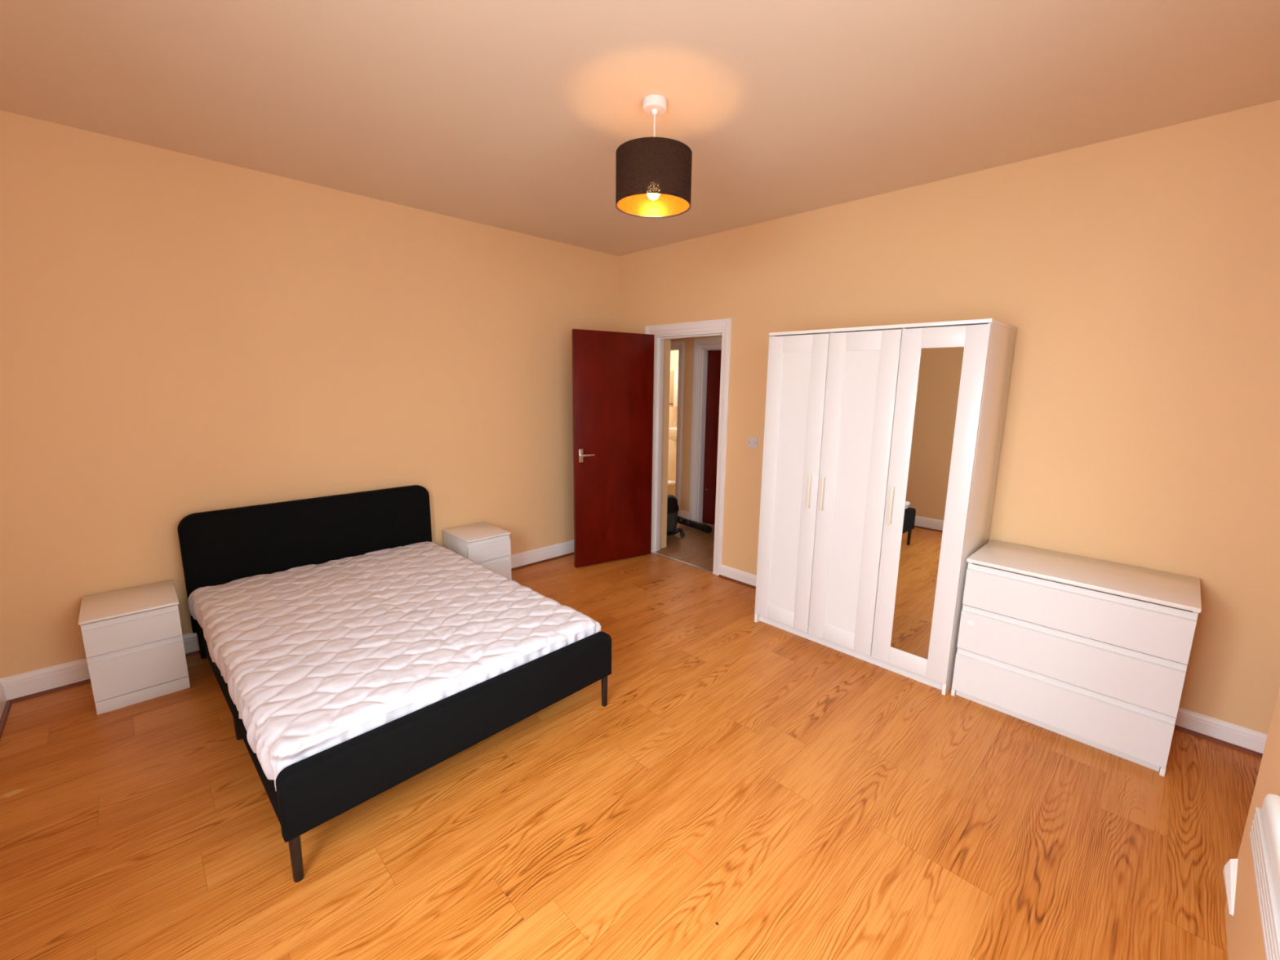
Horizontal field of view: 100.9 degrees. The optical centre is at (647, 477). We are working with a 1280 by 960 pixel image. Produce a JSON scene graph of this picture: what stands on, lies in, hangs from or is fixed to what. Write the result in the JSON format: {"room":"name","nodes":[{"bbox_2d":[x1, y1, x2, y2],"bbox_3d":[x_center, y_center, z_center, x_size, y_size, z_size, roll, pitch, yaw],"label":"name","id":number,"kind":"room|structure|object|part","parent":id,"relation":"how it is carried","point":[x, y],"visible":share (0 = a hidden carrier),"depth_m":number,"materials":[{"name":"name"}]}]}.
{"room":"bedroom","nodes":[
{"label":"bedroom","id":0,"kind":"room"},
{"bbox_2d":[0,110,618,678],"bbox_3d":[-1.777,-0.443,3.692,4.080,2.754,0.120,-9,14,-44],"label":"wall","id":1,"kind":"structure","parent":0,"point":[182,335],"depth_m":2.97,"materials":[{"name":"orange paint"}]},
{"bbox_2d":[0,539,573,703],"bbox_3d":[-1.699,0.804,3.903,3.960,0.127,0.034,-9,14,-44],"label":"baseboard","id":2,"kind":"structure","parent":1,"relation":"attached to","point":[51,679],"depth_m":2.69,"materials":[{"name":"white wood"}]},
{"bbox_2d":[0,522,1262,959],"bbox_3d":[-0.192,1.040,3.213,5.330,0.050,5.780,-9,14,-44],"label":"floor","id":3,"kind":"structure","parent":0,"point":[742,788],"depth_m":1.89,"materials":[{"name":"brown wood"}]},
{"bbox_2d":[78,580,190,715],"bbox_3d":[-2.597,0.838,2.688,0.343,0.465,0.402,-9,14,-44],"label":"nightstand","id":4,"kind":"object","parent":3,"relation":"on","point":[132,637],"visible":1,"depth_m":2.56,"materials":[{"name":"white wood"}]},
{"bbox_3d":[-2.594,0.615,2.647,0.343,0.012,0.402,-9,14,-44],"label":"panel","id":5,"kind":"part","parent":4,"relation":"part of","materials":[{"name":"white wood"}]},
{"bbox_3d":[-2.461,0.730,2.531,0.332,0.155,0.018,-9,14,-44],"label":"drawer","id":6,"kind":"part","parent":4,"relation":"part of","materials":[{"name":"white wood"}]},
{"bbox_3d":[-2.464,0.919,2.565,0.332,0.219,0.018,-9,14,-44],"label":"drawer","id":7,"kind":"part","parent":4,"relation":"part of","materials":[{"name":"white wood"}]},
{"bbox_3d":[-2.491,0.824,2.807,0.016,0.453,0.377,-9,14,-44],"label":"panel","id":8,"kind":"part","parent":4,"relation":"part of","materials":[{"name":"white wood"}]},
{"bbox_2d":[177,484,611,882],"bbox_3d":[-1.359,0.662,2.731,2.010,0.832,1.364,10,14,43],"label":"bed","id":9,"kind":"object","parent":3,"relation":"on","point":[222,546],"visible":0.43,"depth_m":2.35,"materials":[{"name":"black fabric"}]},
{"bbox_3d":[-2.513,0.937,2.982,0.033,0.168,0.033,10,14,43],"label":"leg","id":10,"kind":"part","parent":9,"relation":"part of","materials":[{"name":"black metal"}]},
{"bbox_3d":[-1.805,0.926,2.308,1.866,0.118,0.062,10,14,43],"label":"rail","id":11,"kind":"part","parent":9,"relation":"part of","materials":[{"name":"black fabric"}]},
{"bbox_3d":[-1.797,1.067,2.318,0.033,0.168,0.033,10,14,43],"label":"leg","id":12,"kind":"part","parent":9,"relation":"part of","materials":[{"name":"black metal"}]},
{"bbox_3d":[-1.109,1.193,1.668,0.033,0.168,0.033,10,14,43],"label":"leg","id":13,"kind":"part","parent":9,"relation":"part of","materials":[{"name":"black wood"}]},
{"bbox_3d":[-2.060,0.452,3.374,0.068,0.667,1.364,10,14,43],"label":"headboard","id":14,"kind":"part","parent":9,"relation":"part of","materials":[{"name":"black fabric"}]},
{"bbox_2d":[187,541,600,791],"bbox_3d":[-1.355,0.713,2.731,1.883,0.158,1.385,10,14,43],"label":"mattress","id":15,"kind":"object","parent":9,"relation":"on","point":[313,659],"visible":0.88,"depth_m":2.38,"materials":[{"name":"white fabric"}]},
{"bbox_3d":[-0.659,0.928,2.100,0.072,0.220,1.354,10,14,43],"label":"footboard","id":16,"kind":"part","parent":9,"relation":"part of","materials":[{"name":"black fabric"}]},
{"bbox_3d":[-0.212,1.040,2.596,0.033,0.168,0.033,10,14,43],"label":"leg","id":17,"kind":"part","parent":9,"relation":"part of","materials":[{"name":"black wood"}]},
{"bbox_2d":[442,521,511,580],"bbox_3d":[-1.281,0.625,3.981,0.343,0.465,0.402,-9,14,-44],"label":"nightstand","id":18,"kind":"object","parent":3,"relation":"on","point":[486,544],"visible":0.54,"depth_m":3.86,"materials":[{"name":"white wood"}]},
{"bbox_3d":[-1.402,0.647,3.878,0.016,0.453,0.377,-9,14,-44],"label":"panel","id":19,"kind":"part","parent":18,"relation":"part of","materials":[{"name":"white wood"}]},
{"bbox_3d":[-1.278,0.402,3.941,0.343,0.012,0.402,-9,14,-44],"label":"panel","id":20,"kind":"part","parent":18,"relation":"part of","materials":[{"name":"white wood"}]},
{"bbox_3d":[-1.146,0.517,3.824,0.332,0.155,0.018,-9,14,-44],"label":"drawer","id":21,"kind":"part","parent":18,"relation":"part of","materials":[{"name":"white wood"}]},
{"bbox_3d":[-1.149,0.707,3.858,0.332,0.219,0.018,-9,14,-44],"label":"drawer","id":22,"kind":"part","parent":18,"relation":"part of","materials":[{"name":"white wood"}]},
{"bbox_2d":[651,551,712,573],"bbox_3d":[0.302,0.749,4.720,0.030,0.005,0.732,-9,14,-44],"label":"threshold strip","id":23,"kind":"object","parent":3,"relation":"on","point":[655,553],"visible":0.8,"depth_m":4.70,"materials":[{"name":"metal"}]},
{"bbox_2d":[666,493,711,537],"bbox_3d":[0.299,0.352,5.536,0.708,0.499,0.440,-9,14,-44],"label":"vacuum cleaner","id":24,"kind":"object","parent":3,"relation":"on","point":[673,508],"visible":0.6,"depth_m":5.37,"materials":[{"name":"black plastic"}]},
{"bbox_3d":[0.155,0.252,5.422,0.336,0.161,0.336,-9,14,-44],"label":"lid","id":25,"kind":"part","parent":24,"relation":"part of","materials":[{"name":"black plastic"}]},
{"bbox_2d":[754,318,1017,695],"bbox_3d":[1.307,0.095,3.139,0.524,1.881,1.174,-9,14,-44],"label":"wardrobe","id":26,"kind":"object","parent":3,"relation":"on","point":[882,444],"visible":1,"depth_m":2.85,"materials":[{"name":"white wood"}]},
{"bbox_3d":[0.911,0.024,3.553,0.496,1.863,0.017,-9,14,-44],"label":"panel","id":27,"kind":"part","parent":26,"relation":"part of","materials":[{"name":"white wood"}]},
{"bbox_3d":[0.870,0.049,3.250,0.019,1.795,0.387,-9,14,-44],"label":"door","id":28,"kind":"part","parent":26,"relation":"part of","materials":[{"name":"white wood"}]},
{"bbox_3d":[0.958,0.083,3.135,0.025,0.205,0.015,-9,14,-44],"label":"handle","id":29,"kind":"part","parent":26,"relation":"part of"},
{"bbox_3d":[1.018,0.095,3.076,0.025,0.205,0.015,-9,14,-44],"label":"handle","id":30,"kind":"part","parent":26,"relation":"part of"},
{"bbox_3d":[1.145,0.102,2.978,0.019,1.795,0.386,-9,14,-44],"label":"door","id":31,"kind":"part","parent":26,"relation":"part of","materials":[{"name":"white wood"}]},
{"bbox_3d":[1.292,0.147,2.804,0.025,0.205,0.015,-9,14,-44],"label":"handle","id":32,"kind":"part","parent":26,"relation":"part of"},
{"bbox_3d":[1.329,-0.824,2.983,0.500,0.018,1.174,-9,14,-44],"label":"panel","id":33,"kind":"part","parent":26,"relation":"part of","materials":[{"name":"white wood"}]},
{"bbox_2d":[890,346,964,659],"bbox_3d":[1.417,0.155,2.703,0.006,1.599,0.191,-9,14,-44],"label":"mirror","id":34,"kind":"object","parent":26,"relation":"attached to","point":[938,386],"depth_m":2.69,"materials":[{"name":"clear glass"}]},
{"bbox_3d":[1.419,0.155,2.705,0.019,1.795,0.387,-9,14,-44],"label":"door","id":35,"kind":"part","parent":26,"relation":"part of","materials":[{"name":"white wood"}]},
{"bbox_3d":[1.722,0.180,2.748,0.496,1.863,0.017,-9,14,-44],"label":"panel","id":36,"kind":"part","parent":26,"relation":"part of","materials":[{"name":"white wood"}]},
{"bbox_2d":[951,539,1201,776],"bbox_3d":[2.023,0.789,2.556,0.480,0.741,0.807,-9,14,-44],"label":"dresser","id":37,"kind":"object","parent":3,"relation":"on","point":[1094,652],"visible":1,"depth_m":2.36,"materials":[{"name":"white wood"}]},
{"bbox_3d":[1.749,0.744,2.833,0.472,0.723,0.016,-9,14,-44],"label":"panel","id":38,"kind":"part","parent":37,"relation":"part of","materials":[{"name":"white wood"}]},
{"bbox_3d":[1.857,1.030,2.436,0.018,0.223,0.796,-9,14,-44],"label":"drawer","id":39,"kind":"part","parent":37,"relation":"part of","materials":[{"name":"white wood"}]},
{"bbox_3d":[1.860,0.803,2.395,0.018,0.226,0.796,-9,14,-44],"label":"drawer","id":40,"kind":"part","parent":37,"relation":"part of","materials":[{"name":"white wood"}]},
{"bbox_3d":[1.863,0.581,2.355,0.018,0.211,0.796,-9,14,-44],"label":"drawer","id":41,"kind":"part","parent":37,"relation":"part of","materials":[{"name":"white wood"}]},
{"bbox_3d":[2.028,0.433,2.492,0.480,0.018,0.807,-9,14,-44],"label":"panel","id":42,"kind":"part","parent":37,"relation":"part of","materials":[{"name":"white wood"}]},
{"bbox_3d":[2.299,0.851,2.286,0.472,0.723,0.016,-9,14,-44],"label":"panel","id":43,"kind":"part","parent":37,"relation":"part of","materials":[{"name":"white wood"}]},
{"bbox_2d":[0,0,1279,256],"bbox_3d":[-0.108,-1.524,1.890,4.200,0.060,4.690,-9,14,-44],"label":"ceiling","id":44,"kind":"structure","parent":0,"point":[512,115],"depth_m":2.05,"materials":[{"name":"paint"}]},
{"bbox_2d":[615,94,692,217],"bbox_3d":[0.026,-1.343,2.196,0.316,0.401,0.316,-9,14,-44],"label":"pendant lamp","id":45,"kind":"object","parent":44,"relation":"hanging from","point":[653,175],"visible":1,"depth_m":2.10,"materials":[{"name":"black fabric"}]},
{"bbox_3d":[0.024,-1.202,2.222,0.056,0.061,0.056,-9,14,-44],"label":"bulb globe","id":46,"kind":"part","parent":45,"relation":"part of","materials":[{"name":"white glass"}]},
{"bbox_3d":[0.025,-1.245,2.214,0.316,0.202,0.316,-9,14,-44],"label":"lamp shade","id":47,"kind":"part","parent":45,"relation":"part of","materials":[{"name":"brown fabric"}]},
{"bbox_3d":[0.027,-1.403,2.186,0.007,0.179,0.007,-9,14,-44],"label":"cord","id":48,"kind":"part","parent":45,"relation":"part of","materials":[{"name":"white plastic"}]},
{"bbox_2d":[667,335,721,511],"bbox_3d":[0.828,-0.974,6.721,1.690,2.704,4.330,-9,14,-44],"label":"wall","id":49,"kind":"structure","parent":0,"point":[689,342],"depth_m":6.01,"materials":[{"name":"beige paint"}]},
{"bbox_2d":[669,370,678,406],"bbox_3d":[0.560,-1.330,7.918,0.167,0.535,0.495,-9,14,-44],"label":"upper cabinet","id":50,"kind":"object","parent":49,"relation":"attached to","point":[673,374],"visible":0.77,"depth_m":7.99,"materials":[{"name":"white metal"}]},
{"bbox_3d":[0.371,-1.352,8.028,0.019,0.535,0.070,-9,14,-44],"label":"cabinet door","id":51,"kind":"part","parent":50,"relation":"part of","materials":[{"name":"beige"}]},
{"bbox_3d":[0.546,-1.319,7.854,0.019,0.535,0.421,-9,14,-44],"label":"cabinet door","id":52,"kind":"part","parent":50,"relation":"part of","materials":[{"name":"white metal"}]},
{"bbox_2d":[670,340,684,516],"bbox_3d":[0.119,-0.580,6.367,0.140,2.035,0.895,-9,14,-44],"label":"door frame","id":53,"kind":"structure","parent":49,"relation":"attached to","point":[675,345],"depth_m":6.00,"materials":[{"name":"white wood"}]},
{"bbox_2d":[680,509,688,519],"bbox_3d":[0.429,0.440,6.132,0.018,0.118,0.135,-9,14,-44],"label":"baseboard","id":54,"kind":"structure","parent":49,"relation":"attached to","point":[683,513],"depth_m":6.12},
{"bbox_2d":[688,337,721,523],"bbox_3d":[0.882,-0.441,5.607,0.142,2.050,0.985,-9,14,-44],"label":"door frame","id":55,"kind":"structure","parent":49,"relation":"attached to","point":[700,356],"depth_m":5.84,"materials":[{"name":"white wood"}]},
{"bbox_2d":[702,350,721,524],"bbox_3d":[0.906,-0.387,5.642,0.052,1.916,0.733,-9,14,-44],"label":"door","id":56,"kind":"structure","parent":49,"relation":"in","point":[713,373],"depth_m":5.82,"materials":[{"name":"brown wood"}]},
{"bbox_2d":[618,99,1279,734],"bbox_3d":[1.363,-0.379,3.594,0.235,2.754,4.690,-9,14,-44],"label":"wall","id":57,"kind":"structure","parent":0,"point":[1137,276],"depth_m":2.55,"materials":[{"name":"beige paint"}]},
{"bbox_2d":[571,328,654,567],"bbox_3d":[-0.281,-0.237,4.545,0.770,1.968,0.150,-6,12,-32],"label":"door","id":58,"kind":"structure","parent":57,"relation":"in","point":[613,371],"depth_m":4.50,"materials":[{"name":"brown wood"}]},
{"bbox_3d":[-0.550,-0.183,4.354,0.036,0.110,0.007,-6,12,-32],"label":"handle","id":59,"kind":"part","parent":58,"relation":"part of","materials":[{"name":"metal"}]},
{"bbox_3d":[-0.496,-0.188,4.358,0.111,0.018,0.055,-6,12,-32],"label":"lever","id":60,"kind":"part","parent":58,"relation":"part of","materials":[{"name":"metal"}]},
{"bbox_2d":[644,318,732,575],"bbox_3d":[0.334,-0.270,4.572,0.138,2.064,0.941,-9,14,-44],"label":"door frame","id":61,"kind":"structure","parent":57,"relation":"attached to","point":[722,327],"depth_m":4.37,"materials":[{"name":"white wood"}]},
{"bbox_2d":[747,436,758,448],"bbox_3d":[0.797,-0.268,4.012,0.015,0.086,0.086,-9,14,-44],"label":"light switch","id":62,"kind":"object","parent":57,"relation":"attached to","point":[752,441],"visible":1,"depth_m":4.01,"materials":[{"name":"plastic"}]},
{"bbox_2d":[718,564,1267,758],"bbox_3d":[1.260,0.894,3.716,0.034,0.102,4.480,-9,14,-44],"label":"baseboard","id":63,"kind":"structure","parent":57,"relation":"attached to","point":[1237,737],"depth_m":2.41,"materials":[{"name":"white wood"}]},
{"bbox_2d":[1224,686,1279,959],"bbox_3d":[1.320,0.130,0.613,4.080,2.704,0.450,-9,14,-44],"label":"wall","id":64,"kind":"structure","parent":0,"point":[1244,934],"depth_m":1.44,"materials":[{"name":"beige paint"}]},
{"bbox_2d":[1222,858,1237,915],"bbox_3d":[1.717,1.198,1.558,0.123,0.104,0.022,-9,14,-44],"label":"baseboard","id":65,"kind":"structure","parent":64,"relation":"attached to","point":[1230,868],"depth_m":1.56,"materials":[{"name":"white wood"}]},
{"bbox_2d":[1248,793,1279,959],"bbox_3d":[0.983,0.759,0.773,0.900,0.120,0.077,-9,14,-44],"label":"radiator","id":66,"kind":"object","parent":64,"relation":"attached to","point":[1264,833],"visible":1,"depth_m":0.97,"materials":[{"name":"white metal"}]},
{"bbox_3d":[0.981,0.758,0.775,0.900,0.120,0.058,-9,14,-44],"label":"casing","id":67,"kind":"part","parent":66,"relation":"part of","materials":[{"name":"white metal"}]},
{"bbox_3d":[0.253,0.270,7.544,1.490,0.050,2.550,-9,14,-44],"label":"floor","id":68,"kind":"structure","parent":0,"visible":0},
{"bbox_2d":[667,480,675,496],"bbox_3d":[0.145,0.195,6.958,0.340,0.300,0.335,-9,14,-44],"label":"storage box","id":69,"kind":"object","parent":68,"relation":"on","point":[671,484],"visible":0.04,"depth_m":6.89,"materials":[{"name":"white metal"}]},
{"bbox_2d":[668,422,676,481],"bbox_3d":[0.490,-0.335,7.959,0.430,1.000,0.524,-9,14,-44],"label":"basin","id":70,"kind":"object","parent":68,"relation":"on","point":[672,430],"visible":0.15,"depth_m":7.78,"materials":[{"name":"white ceramic"}]},
{"bbox_3d":[0.495,-0.642,7.904,0.430,0.185,0.524,-9,14,-44],"label":"bowl","id":71,"kind":"part","parent":70,"relation":"part of","materials":[{"name":"white ceramic"}]},
{"bbox_3d":[-1.694,0.046,0.834,0.120,2.704,4.120,-9,14,-44],"label":"wall","id":72,"kind":"structure","parent":0,"visible":0},
{"bbox_2d":[0,681,11,740],"bbox_3d":[-1.658,1.305,1.115,0.034,0.127,4.120,-9,14,-44],"label":"baseboard","id":73,"kind":"structure","parent":72,"relation":"attached to","point":[5,705],"depth_m":2.47,"materials":[{"name":"white wood"}]}
]}

